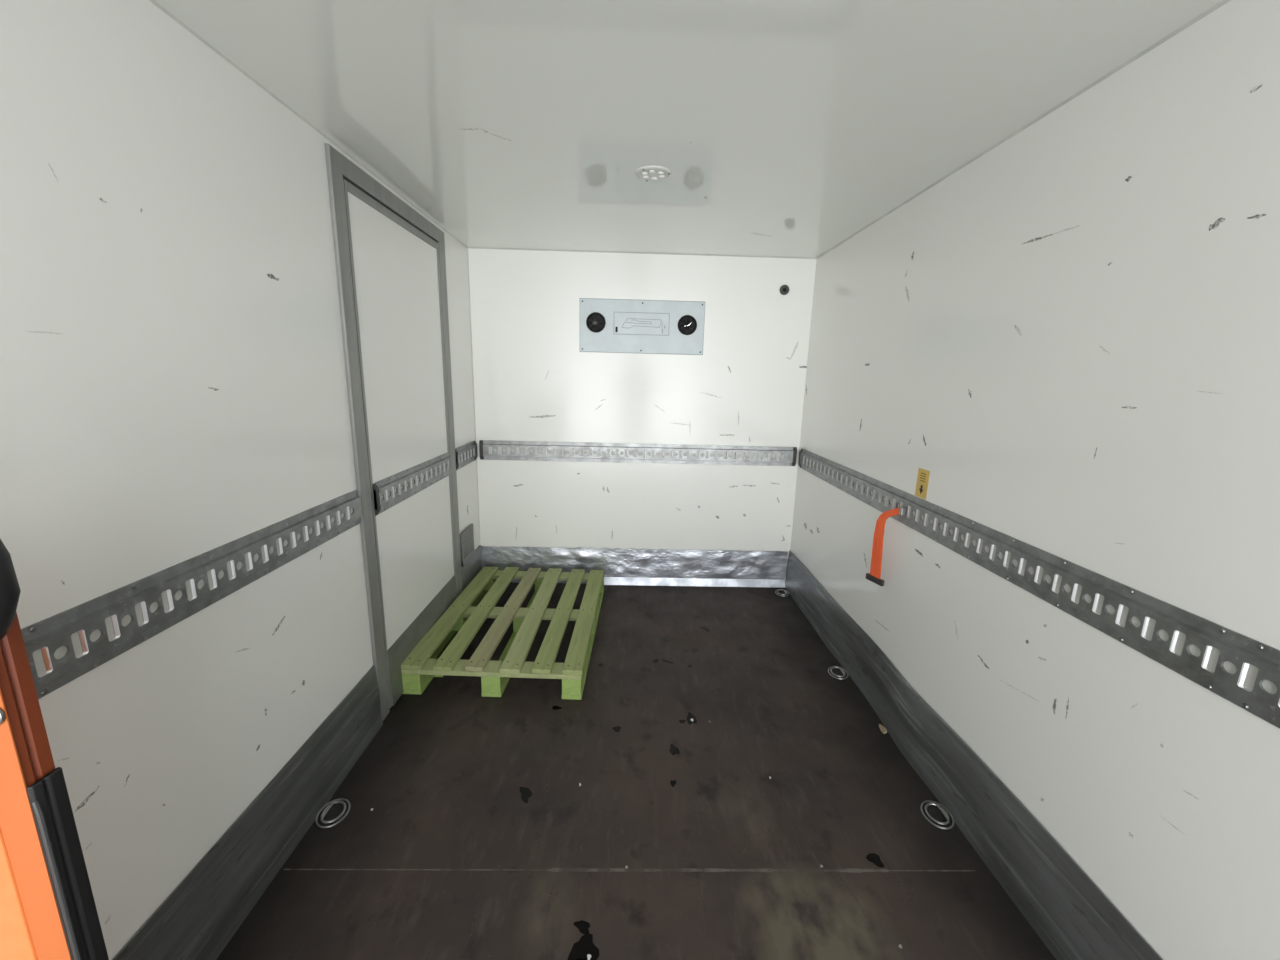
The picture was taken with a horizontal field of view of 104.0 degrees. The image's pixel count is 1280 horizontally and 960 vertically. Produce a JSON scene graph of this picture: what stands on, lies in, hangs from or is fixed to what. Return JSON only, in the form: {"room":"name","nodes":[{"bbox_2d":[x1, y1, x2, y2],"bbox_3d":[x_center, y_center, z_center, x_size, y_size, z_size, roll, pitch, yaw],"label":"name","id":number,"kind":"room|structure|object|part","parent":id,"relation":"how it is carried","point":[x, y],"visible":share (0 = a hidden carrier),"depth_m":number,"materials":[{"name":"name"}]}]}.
{"room":"cargo space","nodes":[
{"label":"cargo space","id":0,"kind":"room"},
{"bbox_2d":[0,0,479,959],"bbox_3d":[-1.052,0.171,0.908,0.081,2.202,4.847,1,12,-1],"label":"wall","id":1,"kind":"structure","parent":0,"point":[173,381],"depth_m":1.07,"materials":[{"name":"grey plastic"}]},
{"bbox_2d":[21,490,361,698],"bbox_3d":[-0.995,0.434,0.219,0.014,0.127,3.289,1,12,-1],"label":"rail","id":2,"kind":"object","parent":1,"relation":"attached to","point":[61,648],"visible":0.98,"depth_m":1.06,"materials":[{"name":"grey metal"}]},
{"bbox_2d":[113,665,382,959],"bbox_3d":[-1.010,1.197,0.354,0.020,0.262,3.340,1,12,-1],"label":"baseboard","id":3,"kind":"structure","parent":1,"relation":"attached to","point":[199,918],"depth_m":1.34,"materials":[{"name":"metal"}]},
{"bbox_2d":[149,0,467,247],"bbox_3d":[-0.983,-0.895,0.646,0.005,0.005,4.767,1,12,-1],"label":"trim","id":4,"kind":"structure","parent":1,"relation":"attached to","point":[154,2],"depth_m":1.35,"materials":[{"name":"white plastic"}]},
{"bbox_2d":[325,143,462,720],"bbox_3d":[-1.026,-0.147,2.299,0.026,2.098,1.014,1,12,-1],"label":"door","id":5,"kind":"structure","parent":1,"relation":"in","point":[390,260],"depth_m":2.11,"materials":[{"name":"grey paint"}]},
{"bbox_3d":[-1.048,0.746,2.476,0.010,0.253,0.808,1,12,-1],"label":"kick plate","id":6,"kind":"part","parent":5,"relation":"part of","materials":[{"name":"grey metal"}]},
{"bbox_2d":[455,441,477,470],"bbox_3d":[-1.046,-0.151,3.016,0.018,0.127,0.370,1,12,-1],"label":"rail","id":7,"kind":"object","parent":1,"relation":"attached to","point":[466,454],"visible":1,"depth_m":3.00,"materials":[{"name":"grey metal"}]},
{"bbox_2d":[460,524,474,566],"bbox_3d":[-1.055,0.396,3.056,0.024,0.200,0.235,1,12,-1],"label":"cover plate","id":8,"kind":"object","parent":1,"relation":"attached to","point":[467,549],"visible":0.95,"depth_m":3.04,"materials":[{"name":"grey metal"}]},
{"bbox_2d":[461,545,481,589],"bbox_3d":[-1.067,0.605,3.185,0.016,0.262,0.396,1,12,-1],"label":"baseboard","id":9,"kind":"structure","parent":1,"relation":"attached to","point":[473,567],"depth_m":3.17,"materials":[{"name":"grey metal"}]},
{"bbox_2d":[216,582,1055,959],"bbox_3d":[0.011,1.239,1.111,2.100,0.081,4.767,1,12,-1],"label":"floor","id":10,"kind":"structure","parent":0,"point":[480,839],"depth_m":1.58,"materials":[{"name":"brown wood"}]},
{"bbox_2d":[0,539,108,959],"bbox_3d":[-0.861,0.589,0.679,0.310,1.328,0.120,1,12,-1],"label":"hand truck","id":11,"kind":"object","parent":10,"relation":"on","point":[48,911],"visible":1,"depth_m":0.64,"materials":[{"name":"orange paint"}]},
{"bbox_3d":[-0.821,0.077,0.557,0.260,0.275,0.062,3,12,5],"label":"handle","id":12,"kind":"part","parent":11,"relation":"part of","materials":[{"name":"black rubber"}]},
{"bbox_3d":[-0.787,0.677,0.711,0.037,1.085,0.057,1,12,-1],"label":"moulding","id":13,"kind":"part","parent":11,"relation":"part of","materials":[{"name":"orange metal"}]},
{"bbox_2d":[315,798,350,827],"bbox_3d":[-0.983,1.064,1.602,0.092,0.017,0.110,1,12,-1],"label":"ring","id":14,"kind":"object","parent":10,"relation":"on","point":[334,813],"visible":1,"depth_m":1.60,"materials":[{"name":"grey metal"}]},
{"bbox_3d":[-0.983,1.070,1.603,0.092,0.002,0.092,-2,12,-18],"label":"recessed dish","id":15,"kind":"part","parent":14,"relation":"part of","materials":[{"name":"grey metal"}]},
{"bbox_2d":[401,567,604,699],"bbox_3d":[-0.641,0.767,2.743,0.800,0.146,1.163,2,12,1],"label":"wooden pallet","id":16,"kind":"object","parent":10,"relation":"on","point":[439,652],"visible":1,"depth_m":2.48,"materials":[{"name":"green wood"}]},
{"bbox_2d":[519,787,531,802],"bbox_3d":[-0.386,1.066,1.697,0.038,0.001,0.076,-4,13,-23],"label":"stain","id":17,"kind":"object","parent":10,"relation":"on","point":[525,793],"depth_m":1.69,"materials":[{"name":"black"}]},
{"bbox_2d":[573,920,589,934],"bbox_3d":[-0.150,1.156,1.292,0.044,0.001,0.034,1,12,-1],"label":"stain","id":18,"kind":"object","parent":10,"relation":"on","point":[580,927],"depth_m":1.29,"materials":[{"name":"black"}]},
{"bbox_2d":[567,933,598,959],"bbox_3d":[-0.140,1.167,1.242,0.078,0.001,0.075,1,12,-1],"label":"stain","id":19,"kind":"object","parent":10,"relation":"on","point":[579,945],"depth_m":1.25,"materials":[{"name":"black"}]},
{"bbox_2d":[612,726,620,731],"bbox_3d":[-0.095,1.006,2.022,0.035,0.001,0.031,7,13,23],"label":"stain","id":20,"kind":"object","parent":10,"relation":"on","point":[614,728],"depth_m":2.02,"materials":[{"name":"black"}]},
{"bbox_2d":[670,780,675,786],"bbox_3d":[0.117,1.066,1.756,0.021,0.001,0.030,1,12,-1],"label":"stain","id":21,"kind":"object","parent":10,"relation":"on","point":[672,782],"depth_m":1.76,"materials":[{"name":"black"}]},
{"bbox_2d":[670,744,679,755],"bbox_3d":[0.129,1.033,1.917,0.037,0.001,0.056,-4,13,-22],"label":"stain","id":22,"kind":"object","parent":10,"relation":"on","point":[674,748],"depth_m":1.91,"materials":[{"name":"black"}]},
{"bbox_2d":[687,712,696,724],"bbox_3d":[0.216,0.998,2.094,0.041,0.001,0.077,1,12,-1],"label":"stain","id":23,"kind":"object","parent":10,"relation":"on","point":[690,715],"depth_m":2.09,"materials":[{"name":"black"}]},
{"bbox_2d":[775,589,789,596],"bbox_3d":[0.950,0.750,3.338,0.092,0.017,0.110,1,12,-1],"label":"ring","id":24,"kind":"object","parent":10,"relation":"on","point":[779,592],"visible":1,"depth_m":3.33,"materials":[{"name":"grey metal"}]},
{"bbox_3d":[0.950,0.756,3.339,0.092,0.002,0.092,0,12,-7],"label":"recessed dish","id":25,"kind":"part","parent":24,"relation":"part of","materials":[{"name":"grey metal"}]},
{"bbox_2d":[828,666,848,679],"bbox_3d":[0.967,0.938,2.440,0.092,0.017,0.110,1,12,-1],"label":"ring","id":26,"kind":"object","parent":10,"relation":"on","point":[837,672],"visible":1,"depth_m":2.44,"materials":[{"name":"grey metal"}]},
{"bbox_3d":[0.967,0.944,2.442,0.092,0.002,0.092,2,12,4],"label":"recessed dish","id":27,"kind":"part","parent":26,"relation":"part of","materials":[{"name":"grey metal"}]},
{"bbox_2d":[866,853,883,867],"bbox_3d":[0.700,1.136,1.493,0.043,0.001,0.045,1,12,-1],"label":"stain","id":28,"kind":"object","parent":10,"relation":"on","point":[873,860],"depth_m":1.49,"materials":[{"name":"black"}]},
{"bbox_2d":[879,724,886,733],"bbox_3d":[0.997,1.022,2.053,0.021,0.010,0.050,1,12,-1],"label":"wood splinter","id":29,"kind":"object","parent":10,"relation":"on","point":[883,729],"visible":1,"depth_m":2.04,"materials":[{"name":"beige wood"}]},
{"bbox_2d":[920,800,953,829],"bbox_3d":[0.982,1.103,1.651,0.092,0.017,0.110,1,12,-1],"label":"ring","id":30,"kind":"object","parent":10,"relation":"on","point":[936,815],"visible":1,"depth_m":1.65,"materials":[{"name":"grey metal"}]},
{"bbox_3d":[0.982,1.109,1.653,0.092,0.002,0.092,-2,12,-18],"label":"recessed dish","id":31,"kind":"part","parent":30,"relation":"part of","materials":[{"name":"grey metal"}]},
{"bbox_2d":[468,248,816,579],"bbox_3d":[-0.001,-0.295,3.266,2.114,2.202,0.081,1,12,-1],"label":"wall","id":32,"kind":"structure","parent":0,"point":[533,381],"depth_m":3.18,"materials":[{"name":"grey"}]},
{"bbox_2d":[467,248,480,543],"bbox_3d":[-1.050,-0.476,3.165,0.005,1.847,0.005,1,12,-1],"label":"trim","id":33,"kind":"structure","parent":32,"relation":"attached to","point":[467,248],"depth_m":3.14,"materials":[{"name":"white plastic"}]},
{"bbox_2d":[481,546,787,587],"bbox_3d":[-0.037,0.589,3.395,2.080,0.259,0.028,1,12,-1],"label":"baseboard","id":34,"kind":"structure","parent":32,"relation":"attached to","point":[648,567],"depth_m":3.40,"materials":[{"name":"metal"}]},
{"bbox_2d":[479,440,796,465],"bbox_3d":[-0.006,-0.172,3.242,2.052,0.127,0.018,1,12,-1],"label":"rail","id":35,"kind":"object","parent":32,"relation":"attached to","point":[488,449],"visible":1,"depth_m":3.24,"materials":[{"name":"grey metal"}]},
{"bbox_2d":[468,247,815,258],"bbox_3d":[0.019,-1.361,3.000,2.089,0.005,0.005,1,12,-1],"label":"trim","id":36,"kind":"structure","parent":32,"relation":"attached to","point":[468,247],"depth_m":3.00,"materials":[{"name":"white plastic"}]},
{"bbox_2d":[580,298,704,354],"bbox_3d":[0.013,-0.944,3.079,0.769,0.318,0.023,1,12,-1],"label":"panel","id":37,"kind":"object","parent":32,"relation":"attached to","point":[606,325],"visible":1,"depth_m":3.08,"materials":[{"name":"grey metal"}]},
{"bbox_2d":[586,312,605,332],"bbox_3d":[-0.271,-0.967,3.068,0.120,0.120,0.010,1,12,-1],"label":"round vent","id":38,"kind":"object","parent":37,"relation":"attached to","point":[595,321],"depth_m":3.07,"materials":[{"name":"black plastic"}]},
{"bbox_3d":[0.010,-0.962,3.079,0.339,0.129,0.002,1,12,-1],"label":"diagram plate","id":39,"kind":"part","parent":37,"relation":"part of","materials":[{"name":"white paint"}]},
{"bbox_2d":[678,315,696,334],"bbox_3d":[0.292,-0.955,3.082,0.120,0.120,0.010,1,12,-1],"label":"round vent","id":40,"kind":"object","parent":37,"relation":"attached to","point":[687,324],"depth_m":3.08,"materials":[{"name":"black plastic"}]},
{"bbox_2d":[780,285,788,294],"bbox_3d":[0.884,-1.163,3.056,0.060,0.060,0.009,1,12,-1],"label":"cable grommet","id":41,"kind":"object","parent":32,"relation":"attached to","point":[784,289],"visible":1,"depth_m":3.05,"materials":[{"name":"grey rubber"}]},
{"bbox_2d":[155,0,1222,257],"bbox_3d":[0.065,-0.923,0.701,2.260,0.081,4.847,1,12,-1],"label":"ceiling","id":42,"kind":"structure","parent":0,"point":[781,128],"depth_m":1.31,"materials":[{"name":"white plastic"}]},
{"bbox_2d":[635,166,671,181],"bbox_3d":[0.049,-1.113,1.822,0.136,0.008,0.136,1,12,-1],"label":"recessed light","id":43,"kind":"object","parent":42,"relation":"in","point":[646,173],"visible":1,"depth_m":1.81,"materials":[{"name":"white plastic"}]},
{"bbox_2d":[790,0,1279,959],"bbox_3d":[1.126,0.215,0.959,0.081,2.202,4.847,1,12,-1],"label":"wall","id":44,"kind":"structure","parent":0,"point":[1074,331],"depth_m":1.18,"materials":[{"name":"grey plastic"}]},
{"bbox_2d":[915,468,929,499],"bbox_3d":[1.068,0.013,1.892,0.001,0.109,0.074,1,12,-1],"label":"warning label","id":45,"kind":"object","parent":44,"relation":"attached to","point":[923,475],"visible":1,"depth_m":1.89,"materials":[{"name":"yellow paper"}]},
{"bbox_2d":[785,551,1161,959],"bbox_3d":[1.046,1.092,1.098,0.038,0.265,4.763,1,12,-1],"label":"baseboard","id":46,"kind":"structure","parent":44,"relation":"attached to","point":[1066,909],"depth_m":1.50,"materials":[{"name":"metal"}]},
{"bbox_2d":[816,0,1230,258],"bbox_3d":[1.111,-0.852,0.695,0.006,0.006,4.767,1,12,-1],"label":"trim","id":47,"kind":"structure","parent":44,"relation":"attached to","point":[1223,2],"depth_m":1.27,"materials":[{"name":"white plastic"}]},
{"bbox_2d":[798,448,1279,728],"bbox_3d":[1.075,0.335,0.939,0.018,0.127,4.660,1,12,-1],"label":"rail","id":48,"kind":"object","parent":44,"relation":"attached to","point":[1243,670],"visible":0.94,"depth_m":1.15,"materials":[{"name":"grey metal"}]},
{"bbox_2d":[866,507,905,585],"bbox_3d":[1.014,0.270,2.068,0.024,0.357,0.141,-3,13,-21],"label":"strap","id":49,"kind":"object","parent":48,"relation":"hanging from","point":[874,575],"visible":1,"depth_m":2.09,"materials":[{"name":"orange fabric"}]}
]}

